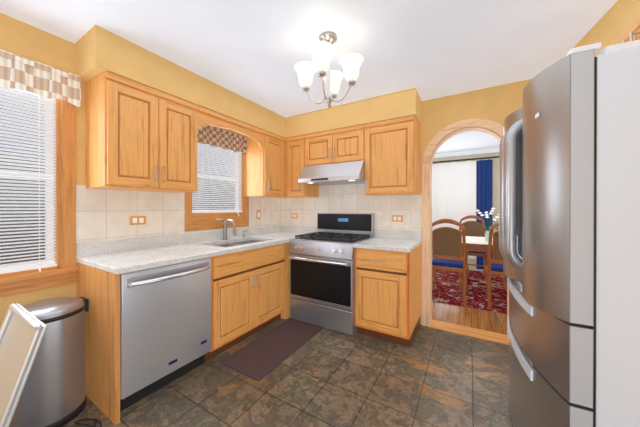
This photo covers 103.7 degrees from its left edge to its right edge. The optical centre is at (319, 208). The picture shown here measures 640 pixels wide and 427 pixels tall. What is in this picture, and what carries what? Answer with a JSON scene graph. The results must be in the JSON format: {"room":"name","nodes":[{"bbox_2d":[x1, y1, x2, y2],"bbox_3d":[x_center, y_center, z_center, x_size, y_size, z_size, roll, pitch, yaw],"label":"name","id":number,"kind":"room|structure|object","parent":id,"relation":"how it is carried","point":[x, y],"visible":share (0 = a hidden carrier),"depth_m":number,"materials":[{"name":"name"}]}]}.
{"room":"kitchen","nodes":[
{"label":"kitchen","id":0,"kind":"room"},
{"bbox_2d":[0,13,242,326],"bbox_3d":[-1.751,0.048,1.847,0.140,2.410,4.680,0,0,31],"label":"wall","id":1,"kind":"structure","parent":0,"point":[23,39],"depth_m":1.64,"materials":[{"name":"yellow paint"}]},
{"bbox_2d":[0,99,78,296],"bbox_3d":[-2.030,-0.199,1.329,0.190,1.435,1.105,0,0,31],"label":"window","id":2,"kind":"structure","parent":1,"relation":"in","point":[64,270],"depth_m":1.70,"materials":[{"name":"brown wood"}]},
{"bbox_2d":[0,86,56,273],"bbox_3d":[-1.997,-0.197,1.309,0.068,1.257,0.917,0,0,31],"label":"window blinds","id":3,"kind":"object","parent":2,"relation":"attached to","point":[33,133],"visible":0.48,"depth_m":1.59,"materials":[{"name":"white plastic"}]},
{"bbox_2d":[0,49,80,106],"bbox_3d":[-1.952,-0.801,1.266,0.064,0.210,1.108,0,0,31],"label":"valance","id":4,"kind":"object","parent":2,"relation":"attached to","point":[35,77],"visible":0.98,"depth_m":1.57,"materials":[{"name":"beige fabric"}]},
{"bbox_2d":[85,71,197,192],"bbox_3d":[-1.359,-0.523,1.990,0.380,0.750,0.650,0,0,31],"label":"upper cabinet","id":5,"kind":"object","parent":1,"relation":"attached to","point":[139,137],"visible":1,"depth_m":1.80,"materials":[{"name":"brown wood"}]},
{"bbox_2d":[76,185,281,242],"bbox_3d":[-1.139,0.035,2.733,0.006,0.410,2.252,0,0,31],"label":"backsplash","id":6,"kind":"structure","parent":1,"relation":"attached to","point":[103,214],"depth_m":2.08,"materials":[{"name":"tile"}]},
{"bbox_2d":[130,216,145,224],"bbox_3d":[-1.513,0.097,2.089,0.008,0.072,0.120,0,0,31],"label":"electrical outlet","id":7,"kind":"object","parent":6,"relation":"attached to","point":[137,220],"visible":1,"depth_m":2.08,"materials":[{"name":"brown wood"}]},
{"bbox_2d":[256,210,260,218],"bbox_3d":[-0.802,0.079,3.284,0.008,0.120,0.072,0,0,31],"label":"electrical outlet","id":8,"kind":"object","parent":6,"relation":"attached to","point":[258,214],"visible":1,"depth_m":3.27,"materials":[{"name":"brown wood"}]},
{"bbox_2d":[185,153,248,230],"bbox_3d":[-1.161,-0.305,2.818,0.161,1.050,0.815,0,0,31],"label":"window","id":9,"kind":"structure","parent":1,"relation":"in","point":[200,221],"depth_m":2.74,"materials":[{"name":"brown wood"}]},
{"bbox_2d":[192,142,242,214],"bbox_3d":[-1.115,-0.331,2.791,0.068,0.837,0.687,0,0,31],"label":"blinds","id":10,"kind":"object","parent":9,"relation":"attached to","point":[197,200],"visible":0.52,"depth_m":2.79,"materials":[{"name":"white plastic"}]},
{"bbox_2d":[197,125,246,154],"bbox_3d":[-1.092,-0.760,2.730,0.044,0.220,0.743,0,0,31],"label":"window valance","id":11,"kind":"object","parent":9,"relation":"attached to","point":[214,136],"visible":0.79,"depth_m":2.76,"materials":[{"name":"brown fabric"}]},
{"bbox_2d":[243,131,294,197],"bbox_3d":[-0.588,-0.526,3.287,0.380,0.750,0.727,0,0,31],"label":"upper cabinet","id":12,"kind":"object","parent":1,"relation":"attached to","point":[265,170],"visible":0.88,"depth_m":3.01,"materials":[{"name":"brown wood"}]},
{"bbox_2d":[62,270,512,426],"bbox_3d":[0.747,1.292,2.138,4.140,0.080,7.730,0,0,31],"label":"floor","id":13,"kind":"structure","parent":0,"point":[429,377],"depth_m":1.75,"materials":[{"name":"tile"}]},
{"bbox_2d":[0,303,46,426],"bbox_3d":[-1.463,0.877,1.113,0.510,0.753,0.248,0,0,31],"label":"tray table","id":14,"kind":"object","parent":13,"relation":"on","point":[22,330],"visible":1,"depth_m":1.11,"materials":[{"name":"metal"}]},
{"bbox_2d":[9,297,88,426],"bbox_3d":[-1.645,0.910,1.500,0.338,0.688,0.378,0,0,31],"label":"trash can","id":15,"kind":"object","parent":13,"relation":"on","point":[53,394],"visible":0.81,"depth_m":1.44,"materials":[{"name":"silver metal"}]},
{"bbox_2d":[75,418,101,426],"bbox_3d":[-1.327,1.248,1.448,0.206,0.007,0.083,0,0,31],"label":"power cord","id":16,"kind":"object","parent":13,"relation":"on","point":[96,421],"visible":1,"depth_m":1.46,"materials":[{"name":"black plastic"}]},
{"bbox_2d":[76,263,119,424],"bbox_3d":[-1.444,0.817,1.622,0.615,0.872,0.024,0,0,31],"label":"cabinet end panel","id":17,"kind":"object","parent":13,"relation":"on","point":[99,289],"visible":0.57,"depth_m":1.54,"materials":[{"name":"brown wood"}]},
{"bbox_2d":[120,257,211,411],"bbox_3d":[-1.238,0.819,1.872,0.679,0.868,0.602,0,0,31],"label":"dishwasher","id":18,"kind":"object","parent":13,"relation":"on","point":[165,324],"visible":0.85,"depth_m":1.68,"materials":[{"name":"metal"}]},
{"bbox_2d":[204,240,285,361],"bbox_3d":[-0.865,0.815,2.561,0.650,0.872,0.950,0,0,31],"label":"base cabinet","id":19,"kind":"object","parent":13,"relation":"on","point":[248,293],"visible":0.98,"depth_m":2.31,"materials":[{"name":"brown wood"}]},
{"bbox_2d":[76,225,316,274],"bbox_3d":[-0.864,0.308,2.568,0.642,0.135,2.249,0,0,31],"label":"countertop","id":20,"kind":"structure","parent":19,"relation":"on","point":[119,256],"depth_m":2.06,"materials":[{"name":"stone"}]},
{"bbox_2d":[216,219,235,239],"bbox_3d":[-1.000,0.222,2.680,0.196,0.234,0.141,0,0,31],"label":"faucet","id":21,"kind":"object","parent":20,"relation":"on","point":[225,223],"visible":1,"depth_m":2.72,"materials":[{"name":"silver metal"}]},
{"bbox_2d":[214,240,261,246],"bbox_3d":[-0.825,0.465,2.623,0.422,0.172,0.722,0,0,31],"label":"sink","id":22,"kind":"object","parent":20,"relation":"in","point":[237,243],"visible":0.1,"depth_m":2.82,"materials":[{"name":"metal"}]},
{"bbox_2d":[219,318,322,380],"bbox_3d":[-0.393,1.246,2.334,0.440,0.011,0.940,0,0,31],"label":"rug","id":23,"kind":"object","parent":13,"relation":"on","point":[261,357],"visible":1,"depth_m":2.21,"materials":[{"name":"brown fabric"}]},
{"bbox_2d":[281,242,290,318],"bbox_3d":[-0.476,0.813,3.266,0.597,0.872,0.654,0,0,31],"label":"base cabinet","id":24,"kind":"object","parent":13,"relation":"on","point":[285,314],"visible":0.07,"depth_m":2.86,"materials":[{"name":"brown wood"}]},
{"bbox_2d":[288,213,373,334],"bbox_3d":[0.133,0.652,2.865,0.764,1.195,0.716,0,0,31],"label":"range","id":25,"kind":"object","parent":13,"relation":"on","point":[322,277],"visible":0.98,"depth_m":2.64,"materials":[{"name":"metal"}]},
{"bbox_2d":[355,244,420,346],"bbox_3d":[0.700,0.815,2.566,0.510,0.872,0.654,0,0,31],"label":"base cabinet","id":26,"kind":"object","parent":13,"relation":"on","point":[387,295],"visible":1,"depth_m":2.32,"materials":[{"name":"brown wood"}]},
{"bbox_2d":[353,229,421,251],"bbox_3d":[0.708,0.308,2.567,0.522,0.135,0.642,0,0,31],"label":"countertop","id":27,"kind":"structure","parent":26,"relation":"on","point":[398,240],"depth_m":2.61,"materials":[{"name":"stone"}]},
{"bbox_2d":[432,270,506,313],"bbox_3d":[2.455,1.240,4.089,2.400,0.012,2.150,0,0,31],"label":"area rug","id":28,"kind":"object","parent":13,"relation":"on","point":[452,294],"visible":0.29,"depth_m":3.70,"materials":[{"name":"red carpet"}]},
{"bbox_2d":[432,218,466,305],"bbox_3d":[1.774,0.681,3.490,0.460,1.107,0.574,0,0,31],"label":"dining chair","id":29,"kind":"object","parent":28,"relation":"on","point":[447,242],"visible":0.85,"depth_m":3.32,"materials":[{"name":"brown wood"}]},
{"bbox_2d":[458,215,487,279],"bbox_3d":[2.826,0.677,4.672,0.460,1.107,0.574,0,0,31],"label":"dining chair","id":30,"kind":"object","parent":28,"relation":"on","point":[471,228],"visible":0.5,"depth_m":4.79,"materials":[{"name":"brown wood"}]},
{"bbox_2d":[458,236,506,291],"bbox_3d":[2.563,0.860,3.878,1.310,0.746,1.010,0,0,31],"label":"dining table","id":31,"kind":"object","parent":28,"relation":"on","point":[477,244],"visible":0.33,"depth_m":3.73,"materials":[{"name":"brown wood"}]},
{"bbox_2d":[476,207,498,241],"bbox_3d":[2.508,0.234,3.740,0.327,0.505,0.320,0,0,31],"label":"vase","id":32,"kind":"object","parent":31,"relation":"on","point":[488,229],"visible":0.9,"depth_m":3.72,"materials":[{"name":"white glass"}]},
{"bbox_2d":[485,222,506,308],"bbox_3d":[2.378,0.681,3.176,0.460,1.107,0.574,0,0,31],"label":"dining chair","id":33,"kind":"object","parent":28,"relation":"on","point":[494,267],"visible":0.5,"depth_m":3.11,"materials":[{"name":"brown wood"}]},
{"bbox_2d":[499,39,639,426],"bbox_3d":[1.364,0.346,1.144,0.887,1.817,0.922,0,0,27],"label":"refrigerator","id":34,"kind":"object","parent":13,"relation":"on","point":[569,197],"visible":1,"depth_m":0.87,"materials":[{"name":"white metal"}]},
{"bbox_2d":[0,0,617,153],"bbox_3d":[0.747,-1.198,2.131,4.140,0.080,7.730,0,0,31],"label":"ceiling","id":35,"kind":"structure","parent":0,"point":[255,51],"depth_m":1.70,"materials":[{"name":"white paint"}]},
{"bbox_2d":[75,24,285,138],"bbox_3d":[-0.988,-1.032,2.638,0.360,0.255,2.255,0,0,31],"label":"ceiling soffit","id":36,"kind":"structure","parent":35,"relation":"attached to","point":[99,50],"depth_m":1.91,"materials":[{"name":"yellow paint"}]},
{"bbox_2d":[197,106,263,146],"bbox_3d":[-0.865,-0.804,2.550,0.042,0.190,0.816,0,0,31],"label":"valance board","id":37,"kind":"object","parent":36,"relation":"attached to","point":[207,117],"visible":1,"depth_m":2.46,"materials":[{"name":"brown wood"}]},
{"bbox_2d":[294,32,363,107],"bbox_3d":[0.054,-0.916,1.701,0.386,0.479,0.384,0,0,-29],"label":"chandelier","id":38,"kind":"object","parent":35,"relation":"hanging from","point":[321,51],"visible":1,"depth_m":1.65,"materials":[{"name":"white glass"}]},
{"bbox_2d":[285,87,421,137],"bbox_3d":[0.328,-1.033,2.957,1.575,0.255,0.360,0,0,31],"label":"ceiling soffit","id":39,"kind":"structure","parent":35,"relation":"attached to","point":[399,104],"depth_m":2.70,"materials":[{"name":"yellow paint"}]},
{"bbox_2d":[573,0,639,56],"bbox_3d":[1.572,-0.995,1.030,0.495,0.320,2.400,0,0,31],"label":"wall","id":40,"kind":"structure","parent":35,"relation":"attached to","point":[615,23],"depth_m":1.40,"materials":[{"name":"yellow paint"}]},
{"bbox_2d":[432,152,498,270],"bbox_3d":[2.920,0.038,5.258,3.600,2.410,0.140,0,0,31],"label":"wall","id":41,"kind":"structure","parent":0,"point":[495,205],"depth_m":4.91,"materials":[{"name":"beige paint"}]},
{"bbox_2d":[433,156,498,163],"bbox_3d":[2.561,-0.980,5.247,2.190,0.055,0.049,0,0,31],"label":"curtain rod","id":42,"kind":"object","parent":41,"relation":"attached to","point":[472,159],"visible":0.58,"depth_m":5.03,"materials":[{"name":"black plastic"}]},
{"bbox_2d":[432,161,475,258],"bbox_3d":[2.409,0.020,5.387,1.590,1.945,0.030,0,0,31],"label":"sheer curtain","id":43,"kind":"object","parent":42,"relation":"hanging from","point":[453,190],"visible":0.42,"depth_m":5.17,"materials":[{"name":"white fabric"}]},
{"bbox_2d":[476,159,492,269],"bbox_3d":[3.210,0.122,4.904,0.260,2.145,0.039,0,0,31],"label":"drape","id":44,"kind":"object","parent":42,"relation":"hanging from","point":[484,185],"visible":0.69,"depth_m":4.90,"materials":[{"name":"blue fabric"}]},
{"bbox_2d":[434,148,498,157],"bbox_3d":[2.877,-1.132,5.181,3.600,0.070,0.030,0,0,31],"label":"crown molding","id":45,"kind":"structure","parent":41,"relation":"attached to","point":[467,153],"depth_m":5.09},
{"bbox_2d":[420,79,530,323],"bbox_3d":[1.188,0.045,2.739,4.000,2.410,0.140,0,0,31],"label":"wall","id":46,"kind":"structure","parent":0,"point":[499,104],"depth_m":2.49,"materials":[{"name":"yellow paint"}]},
{"bbox_2d":[286,135,318,197],"bbox_3d":[-0.235,-0.526,3.279,0.292,0.750,0.380,0,0,31],"label":"upper cabinet","id":47,"kind":"object","parent":46,"relation":"attached to","point":[296,165],"visible":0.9,"depth_m":3.15,"materials":[{"name":"brown wood"}]},
{"bbox_2d":[305,125,364,165],"bbox_3d":[0.220,-0.708,3.007,0.764,0.385,0.380,0,0,31],"label":"upper cabinet","id":48,"kind":"object","parent":46,"relation":"attached to","point":[343,145],"visible":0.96,"depth_m":2.85,"materials":[{"name":"brown wood"}]},
{"bbox_2d":[298,161,364,185],"bbox_3d":[0.194,-0.408,2.963,0.764,0.210,0.485,0,0,31],"label":"range hood","id":49,"kind":"object","parent":48,"relation":"attached to","point":[339,173],"visible":1,"depth_m":2.79,"materials":[{"name":"metal"}]},
{"bbox_2d":[282,183,421,230],"bbox_3d":[0.267,-0.066,3.202,1.931,0.930,0.006,0,0,31],"label":"backsplash","id":50,"kind":"structure","parent":46,"relation":"attached to","point":[349,198],"depth_m":3.09,"materials":[{"name":"tile"}]},
{"bbox_2d":[291,213,297,218],"bbox_3d":[-0.366,0.103,3.570,0.120,0.072,0.008,0,0,31],"label":"electrical outlet","id":51,"kind":"object","parent":50,"relation":"attached to","point":[294,215],"visible":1,"depth_m":3.56,"materials":[{"name":"brown wood"}]},
{"bbox_2d":[392,215,402,221],"bbox_3d":[0.872,0.110,2.833,0.120,0.072,0.008,0,0,31],"label":"electrical outlet","id":52,"kind":"object","parent":50,"relation":"attached to","point":[397,218],"visible":1,"depth_m":2.83,"materials":[{"name":"brown wood"}]},
{"bbox_2d":[364,116,420,195],"bbox_3d":[0.770,-0.525,2.680,0.511,0.750,0.380,0,0,31],"label":"upper cabinet","id":53,"kind":"object","parent":46,"relation":"attached to","point":[392,157],"visible":1,"depth_m":2.54,"materials":[{"name":"brown wood"}]},
{"bbox_2d":[422,119,508,344],"bbox_3d":[1.495,0.184,2.551,0.836,2.133,0.190,0,0,31],"label":"trim","id":54,"kind":"structure","parent":46,"relation":"attached to","point":[437,138],"depth_m":2.66,"materials":[{"name":"brown wood"}]},
{"bbox_3d":[1.298,0.053,-0.049,0.140,2.410,4.540,0,0,31],"label":"wall","id":55,"kind":"structure","parent":0,"visible":0},
{"bbox_2d":[616,17,639,43],"bbox_3d":[1.565,-0.709,1.000,0.470,0.248,0.980,0,0,31],"label":"upper cabinet","id":56,"kind":"object","parent":55,"relation":"attached to","point":[632,33],"visible":0.17,"depth_m":1.11,"materials":[{"name":"brown wood"}]},
{"label":"outside","id":57,"kind":"structure","parent":0,"visible":0},
{"bbox_2d":[0,87,234,264],"bbox_3d":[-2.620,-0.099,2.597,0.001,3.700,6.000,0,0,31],"label":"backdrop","id":58,"kind":"structure","parent":57,"point":[44,194],"depth_m":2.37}
]}

